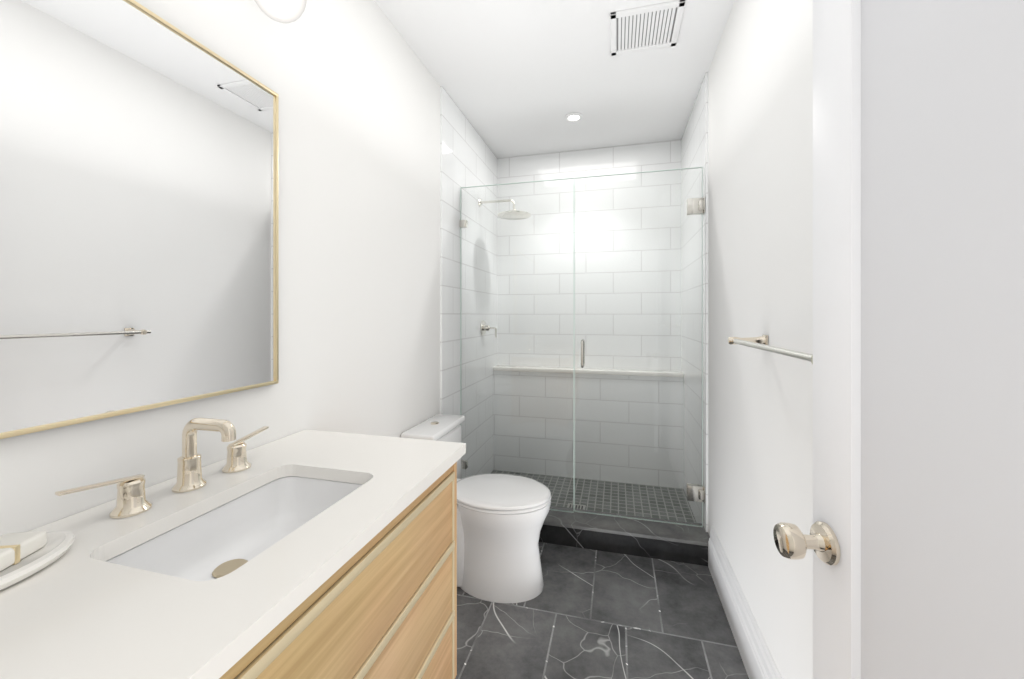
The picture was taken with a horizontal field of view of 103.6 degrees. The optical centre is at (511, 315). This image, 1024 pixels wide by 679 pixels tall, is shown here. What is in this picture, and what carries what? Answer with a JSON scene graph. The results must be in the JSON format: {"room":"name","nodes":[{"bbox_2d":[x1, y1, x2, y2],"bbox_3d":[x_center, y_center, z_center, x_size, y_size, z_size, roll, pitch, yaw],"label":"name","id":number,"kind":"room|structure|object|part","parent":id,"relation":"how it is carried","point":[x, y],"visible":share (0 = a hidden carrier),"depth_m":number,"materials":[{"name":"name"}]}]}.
{"room":"bathroom","nodes":[
{"label":"bathroom","id":0,"kind":"room"},
{"bbox_2d":[0,0,439,535],"bbox_3d":[-0.654,-0.010,1.772,0.100,2.740,3.900,0,0,15],"label":"wall","id":1,"kind":"structure","parent":0,"point":[354,85],"depth_m":1.48,"materials":[{"name":"white paint"}]},
{"bbox_2d":[0,0,278,438],"bbox_3d":[-0.869,-0.235,0.702,0.020,0.890,1.120,0,0,15],"label":"mirror","id":2,"kind":"object","parent":1,"relation":"attached to","point":[139,207],"visible":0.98,"depth_m":0.86,"materials":[{"name":"gold glass"}]},
{"bbox_3d":[-0.869,-0.675,0.702,0.020,0.009,1.120,0,0,15],"label":"frame","id":3,"kind":"part","parent":2,"relation":"part of","materials":[{"name":"gold metal"}]},
{"bbox_3d":[-0.869,0.205,0.702,0.020,0.009,1.120,0,0,15],"label":"frame","id":4,"kind":"part","parent":2,"relation":"part of","materials":[{"name":"gold metal"}]},
{"bbox_3d":[-0.729,-0.235,1.239,0.020,0.872,0.009,0,0,15],"label":"frame","id":5,"kind":"part","parent":2,"relation":"part of","materials":[{"name":"gold metal"}]},
{"bbox_2d":[255,0,306,22],"bbox_3d":[-0.751,-0.972,0.857,0.170,0.257,0.800,0,0,15],"label":"sconce","id":6,"kind":"object","parent":1,"relation":"attached to","point":[285,11],"visible":1,"depth_m":1.13,"materials":[{"name":"white glass"}]},
{"bbox_2d":[440,86,496,478],"bbox_3d":[-0.280,-0.010,2.987,0.012,2.740,1.160,0,0,15],"label":"tile","id":7,"kind":"structure","parent":1,"relation":"attached to","point":[468,157],"depth_m":2.84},
{"bbox_2d":[480,320,496,337],"bbox_3d":[-0.174,0.106,3.145,0.113,0.137,0.124,0,0,15],"label":"shower valve","id":8,"kind":"object","parent":7,"relation":"attached to","point":[483,330],"depth_m":3.13,"materials":[{"name":"silver metal"}]},
{"bbox_2d":[478,199,530,219],"bbox_3d":[-0.056,-0.815,3.032,0.398,0.150,0.250,0,0,15],"label":"shower head","id":9,"kind":"object","parent":7,"relation":"attached to","point":[515,215],"depth_m":3.02},
{"bbox_2d":[374,0,734,157],"bbox_3d":[0.134,-1.430,1.567,1.730,0.100,3.900,0,0,15],"label":"ceiling","id":10,"kind":"structure","parent":0,"point":[513,78],"depth_m":2.25,"materials":[{"name":"white paint"}]},
{"bbox_2d":[565,112,582,121],"bbox_3d":[0.430,-1.373,2.802,0.128,0.011,0.128,0,0,15],"label":"recessed light","id":11,"kind":"object","parent":10,"relation":"in","point":[580,115],"depth_m":2.79,"materials":[{"name":"white paint"}]},
{"bbox_3d":[0.430,-1.376,2.802,0.082,0.001,0.082,0,0,15],"label":"led recessed ceiling light","id":12,"kind":"part","parent":11,"relation":"part of","materials":[{"name":"white plastic"}]},
{"bbox_2d":[610,0,685,55],"bbox_3d":[0.640,-1.373,1.941,0.320,0.014,0.300,0,0,15],"label":"ceiling vent","id":13,"kind":"object","parent":10,"relation":"in","point":[648,9],"depth_m":1.92,"materials":[{"name":"white paint"}]},
{"bbox_3d":[0.499,-1.373,1.978,0.028,0.014,0.300,0,0,15],"label":"air vent frame","id":14,"kind":"part","parent":13,"relation":"part of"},
{"bbox_3d":[0.526,-1.372,1.971,0.012,0.006,0.260,0,0,15],"label":"vent slat","id":15,"kind":"part","parent":13,"relation":"part of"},
{"bbox_3d":[0.542,-1.372,1.967,0.012,0.006,0.260,0,0,15],"label":"vent slat","id":16,"kind":"part","parent":13,"relation":"part of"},
{"bbox_3d":[0.559,-1.372,1.962,0.012,0.006,0.260,0,0,15],"label":"vent slat","id":17,"kind":"part","parent":13,"relation":"part of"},
{"bbox_3d":[0.575,-1.372,1.958,0.012,0.006,0.260,0,0,15],"label":"vent slat","id":18,"kind":"part","parent":13,"relation":"part of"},
{"bbox_3d":[0.591,-1.372,1.954,0.012,0.006,0.260,0,0,15],"label":"vent slat","id":19,"kind":"part","parent":13,"relation":"part of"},
{"bbox_3d":[0.608,-1.372,1.950,0.012,0.006,0.260,0,0,15],"label":"vent slat","id":20,"kind":"part","parent":13,"relation":"part of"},
{"bbox_3d":[0.624,-1.372,1.946,0.012,0.006,0.260,0,0,15],"label":"vent slat","id":21,"kind":"part","parent":13,"relation":"part of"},
{"bbox_3d":[0.674,-1.373,2.073,0.320,0.014,0.028,0,0,15],"label":"air vent frame","id":22,"kind":"part","parent":13,"relation":"part of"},
{"bbox_3d":[0.640,-1.372,1.941,0.012,0.006,0.260,0,0,15],"label":"vent slat","id":23,"kind":"part","parent":13,"relation":"part of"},
{"bbox_3d":[0.656,-1.372,1.937,0.012,0.006,0.260,0,0,15],"label":"vent slat","id":24,"kind":"part","parent":13,"relation":"part of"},
{"bbox_3d":[0.672,-1.372,1.933,0.012,0.006,0.260,0,0,15],"label":"vent slat","id":25,"kind":"part","parent":13,"relation":"part of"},
{"bbox_3d":[0.689,-1.372,1.929,0.012,0.006,0.260,0,0,15],"label":"vent slat","id":26,"kind":"part","parent":13,"relation":"part of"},
{"bbox_3d":[0.705,-1.372,1.924,0.012,0.006,0.260,0,0,15],"label":"vent slat","id":27,"kind":"part","parent":13,"relation":"part of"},
{"bbox_3d":[0.721,-1.372,1.920,0.012,0.006,0.260,0,0,15],"label":"vent slat","id":28,"kind":"part","parent":13,"relation":"part of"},
{"bbox_3d":[0.738,-1.372,1.916,0.012,0.006,0.260,0,0,15],"label":"vent slat","id":29,"kind":"part","parent":13,"relation":"part of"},
{"bbox_3d":[0.754,-1.372,1.912,0.012,0.006,0.260,0,0,15],"label":"vent slat","id":30,"kind":"part","parent":13,"relation":"part of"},
{"bbox_3d":[0.781,-1.373,1.905,0.028,0.014,0.300,0,0,15],"label":"air vent frame","id":31,"kind":"part","parent":13,"relation":"part of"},
{"bbox_2d":[497,140,680,370],"bbox_3d":[0.613,-0.010,3.405,1.530,2.740,0.100,0,0,15],"label":"wall","id":32,"kind":"structure","parent":0,"point":[652,156],"depth_m":3.34,"materials":[{"name":"tile"}]},
{"bbox_2d":[455,542,748,678],"bbox_3d":[0.134,1.410,1.567,1.730,0.100,3.900,0,0,15],"label":"floor","id":33,"kind":"structure","parent":0,"point":[590,614],"depth_m":1.76,"materials":[{"name":"stone"}]},
{"bbox_2d":[0,430,465,678],"bbox_3d":[-0.579,0.875,0.699,0.583,0.970,1.244,0,0,15],"label":"bathroom vanity","id":34,"kind":"object","parent":33,"relation":"on","point":[309,554],"visible":1,"depth_m":0.75,"materials":[{"name":"white stone"}]},
{"bbox_2d":[0,531,74,590],"bbox_3d":[-0.769,0.367,0.598,0.133,0.045,0.186,0,0,15],"label":"soap dish","id":35,"kind":"object","parent":34,"relation":"on","point":[24,555],"visible":0.98,"depth_m":0.61,"materials":[{"name":"white ceramic"}]},
{"bbox_2d":[55,418,268,518],"bbox_3d":[-0.685,0.310,0.902,0.158,0.158,0.438,0,0,15],"label":"faucet","id":36,"kind":"object","parent":34,"relation":"on","point":[132,500],"visible":1,"depth_m":0.89,"materials":[{"name":"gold metal"}]},
{"bbox_3d":[-0.774,0.320,0.762,0.032,0.018,0.123,0,0,15],"label":"handle lever","id":37,"kind":"part","parent":36,"relation":"part of","materials":[{"name":"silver metal"}]},
{"bbox_3d":[-0.757,0.358,0.802,0.062,0.062,0.062,0,0,15],"label":"handle","id":38,"kind":"part","parent":36,"relation":"part of","materials":[{"name":"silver metal"}]},
{"bbox_3d":[-0.731,0.354,0.914,0.062,0.071,0.062,0,0,15],"label":"spout","id":39,"kind":"part","parent":36,"relation":"part of","materials":[{"name":"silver metal"}]},
{"bbox_3d":[-0.699,0.358,1.024,0.062,0.062,0.062,0,0,15],"label":"handle","id":40,"kind":"part","parent":36,"relation":"part of","materials":[{"name":"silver metal"}]},
{"bbox_3d":[-0.695,0.320,1.067,0.032,0.018,0.123,0,0,15],"label":"handle lever","id":41,"kind":"part","parent":36,"relation":"part of","materials":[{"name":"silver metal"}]},
{"bbox_3d":[-0.331,0.978,0.634,0.020,0.203,1.174,0,0,15],"label":"drawer","id":42,"kind":"part","parent":34,"relation":"part of","materials":[{"name":"brown wood"}]},
{"bbox_3d":[-0.331,0.772,0.634,0.020,0.202,1.174,0,0,15],"label":"drawer","id":43,"kind":"part","parent":34,"relation":"part of","materials":[{"name":"brown wood"}]},
{"bbox_3d":[-0.321,0.885,0.631,0.008,0.020,1.174,0,0,15],"label":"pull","id":44,"kind":"part","parent":34,"relation":"part of","materials":[{"name":"gold metal"}]},
{"bbox_3d":[-0.321,0.680,0.631,0.008,0.020,1.174,0,0,15],"label":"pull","id":45,"kind":"part","parent":34,"relation":"part of","materials":[{"name":"gold metal"}]},
{"bbox_3d":[-0.176,0.987,1.193,0.006,0.184,0.014,0,0,15],"label":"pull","id":46,"kind":"part","parent":34,"relation":"part of","materials":[{"name":"gold metal"}]},
{"bbox_3d":[-0.176,0.781,1.193,0.006,0.183,0.014,0,0,15],"label":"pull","id":47,"kind":"part","parent":34,"relation":"part of","materials":[{"name":"gold metal"}]},
{"bbox_3d":[-0.176,0.577,1.193,0.006,0.183,0.014,0,0,15],"label":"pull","id":48,"kind":"part","parent":34,"relation":"part of","materials":[{"name":"gold metal"}]},
{"bbox_2d":[401,414,550,602],"bbox_3d":[-0.151,0.966,2.080,0.710,0.788,0.420,0,0,15],"label":"toilet","id":49,"kind":"object","parent":33,"relation":"on","point":[501,519],"visible":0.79,"depth_m":1.94,"materials":[{"name":"white ceramic"}]},
{"bbox_3d":[-0.407,0.597,2.147,0.181,0.037,0.420,0,0,15],"label":"tank lid","id":50,"kind":"part","parent":49,"relation":"part of","materials":[{"name":"white ceramic"}]},
{"bbox_3d":[-0.056,0.913,2.055,0.512,0.015,0.392,0,0,15],"label":"seat","id":51,"kind":"part","parent":49,"relation":"part of","materials":[{"name":"white ceramic"}]},
{"bbox_3d":[-0.059,0.891,2.056,0.514,0.022,0.394,0,0,15],"label":"lid","id":52,"kind":"part","parent":49,"relation":"part of","materials":[{"name":"white plastic"}]},
{"bbox_3d":[-0.046,1.141,2.053,0.490,0.438,0.380,0,0,15],"label":"bowl","id":53,"kind":"part","parent":49,"relation":"part of","materials":[{"name":"white ceramic"}]},
{"bbox_2d":[493,371,683,488],"bbox_3d":[0.586,0.915,3.299,1.506,0.890,0.120,0,0,15],"label":"wall","id":54,"kind":"structure","parent":33,"relation":"on","point":[591,445],"depth_m":3.22,"materials":[{"name":"tile"}]},
{"bbox_2d":[493,365,683,376],"bbox_3d":[0.584,0.455,3.292,1.506,0.030,0.135,0,0,15],"label":"ledge","id":55,"kind":"object","parent":54,"relation":"on","point":[589,371],"depth_m":3.23,"materials":[{"name":"white stone"}]},
{"bbox_2d":[490,470,696,522],"bbox_3d":[0.482,1.337,2.902,1.506,0.045,0.700,0,0,15],"label":"shower floor mosaic","id":56,"kind":"object","parent":33,"relation":"on","point":[663,511],"depth_m":2.91},
{"bbox_2d":[567,503,585,509],"bbox_3d":[0.434,1.313,2.739,0.120,0.004,0.120,0,0,15],"label":"floor drain","id":57,"kind":"object","parent":56,"relation":"in","point":[569,505],"depth_m":2.76,"materials":[{"name":"silver metal"}]},
{"bbox_2d":[539,524,707,565],"bbox_3d":[0.369,1.305,2.467,1.530,0.110,0.200,0,0,15],"label":"sill","id":58,"kind":"structure","parent":33,"relation":"on","point":[646,547],"depth_m":2.29,"materials":[{"name":"stone"}]},
{"bbox_2d":[543,506,709,545],"bbox_3d":[0.368,1.240,2.466,1.530,0.020,0.210,0,0,15],"label":"sill","id":59,"kind":"structure","parent":58,"relation":"on","point":[688,534],"depth_m":2.36,"materials":[{"name":"stone"}]},
{"bbox_2d":[459,167,704,526],"bbox_3d":[0.381,0.188,2.515,1.505,2.086,0.103,0,0,15],"label":"glass","id":60,"kind":"object","parent":59,"relation":"on","point":[695,492],"visible":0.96,"depth_m":2.49,"materials":[{"name":"clear glass"}]},
{"bbox_3d":[0.432,0.236,2.473,0.017,0.174,0.046,0,0,15],"label":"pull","id":61,"kind":"part","parent":60,"relation":"part of","materials":[{"name":"silver metal"}]},
{"bbox_3d":[0.745,0.183,2.420,0.734,2.077,0.010,0,0,15],"label":"door","id":62,"kind":"part","parent":60,"relation":"part of","materials":[{"name":"clear glass"}]},
{"bbox_3d":[1.064,-0.630,2.349,0.085,0.090,0.012,0,0,15],"label":"hinge plate","id":63,"kind":"part","parent":60,"relation":"part of","materials":[{"name":"silver metal"}]},
{"bbox_3d":[1.064,1.030,2.349,0.085,0.090,0.012,0,0,15],"label":"hinge plate","id":64,"kind":"part","parent":60,"relation":"part of","materials":[{"name":"silver metal"}]},
{"bbox_3d":[1.058,-0.630,2.327,0.085,0.090,0.012,0,0,15],"label":"hinge plate","id":65,"kind":"part","parent":60,"relation":"part of","materials":[{"name":"silver metal"}]},
{"bbox_3d":[1.058,1.030,2.327,0.085,0.090,0.012,0,0,15],"label":"hinge plate","id":66,"kind":"part","parent":60,"relation":"part of","materials":[{"name":"silver metal"}]},
{"bbox_2d":[708,0,812,678],"bbox_3d":[0.923,-0.010,1.361,0.100,2.740,3.900,0,0,15],"label":"wall","id":67,"kind":"structure","parent":0,"point":[760,254],"depth_m":1.41,"materials":[{"name":"white paint"}]},
{"bbox_2d":[681,72,707,531],"bbox_3d":[1.220,-0.010,2.725,0.012,2.740,0.910,0,0,15],"label":"tile","id":68,"kind":"structure","parent":67,"relation":"attached to","point":[694,146],"depth_m":2.59,"materials":[{"name":"white tile"}]},
{"bbox_2d":[708,526,781,678],"bbox_3d":[0.893,1.248,1.487,0.022,0.225,1.428,0,0,15],"label":"baseboard","id":69,"kind":"structure","parent":67,"relation":"attached to","point":[756,656],"depth_m":1.63,"materials":[{"name":"white paint"}]},
{"bbox_2d":[728,335,812,364],"bbox_3d":[0.742,0.090,1.101,0.118,0.044,0.699,0,0,15],"label":"towel rail","id":70,"kind":"object","parent":67,"relation":"attached to","point":[760,342],"visible":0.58,"depth_m":1.12,"materials":[{"name":"silver metal"}]},
{"bbox_3d":[0.818,0.090,1.409,0.111,0.038,0.038,0,0,15],"label":"post","id":71,"kind":"part","parent":70,"relation":"part of","materials":[{"name":"silver metal"}]},
{"bbox_2d":[773,0,1023,678],"bbox_3d":[0.502,0.334,0.427,0.114,2.028,0.660,0,0,6],"label":"door","id":72,"kind":"structure","parent":67,"relation":"in","point":[942,339],"depth_m":0.55,"materials":[{"name":"white paint"}]},
{"bbox_3d":[0.517,0.402,0.715,0.079,0.068,0.068,0,0,6],"label":"door knob","id":73,"kind":"part","parent":72,"relation":"part of","materials":[{"name":"silver metal"}]},
{"bbox_3d":[0.573,0.334,0.701,0.035,2.028,0.100,0,0,6],"label":"door stile latch","id":74,"kind":"part","parent":72,"relation":"part of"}
]}

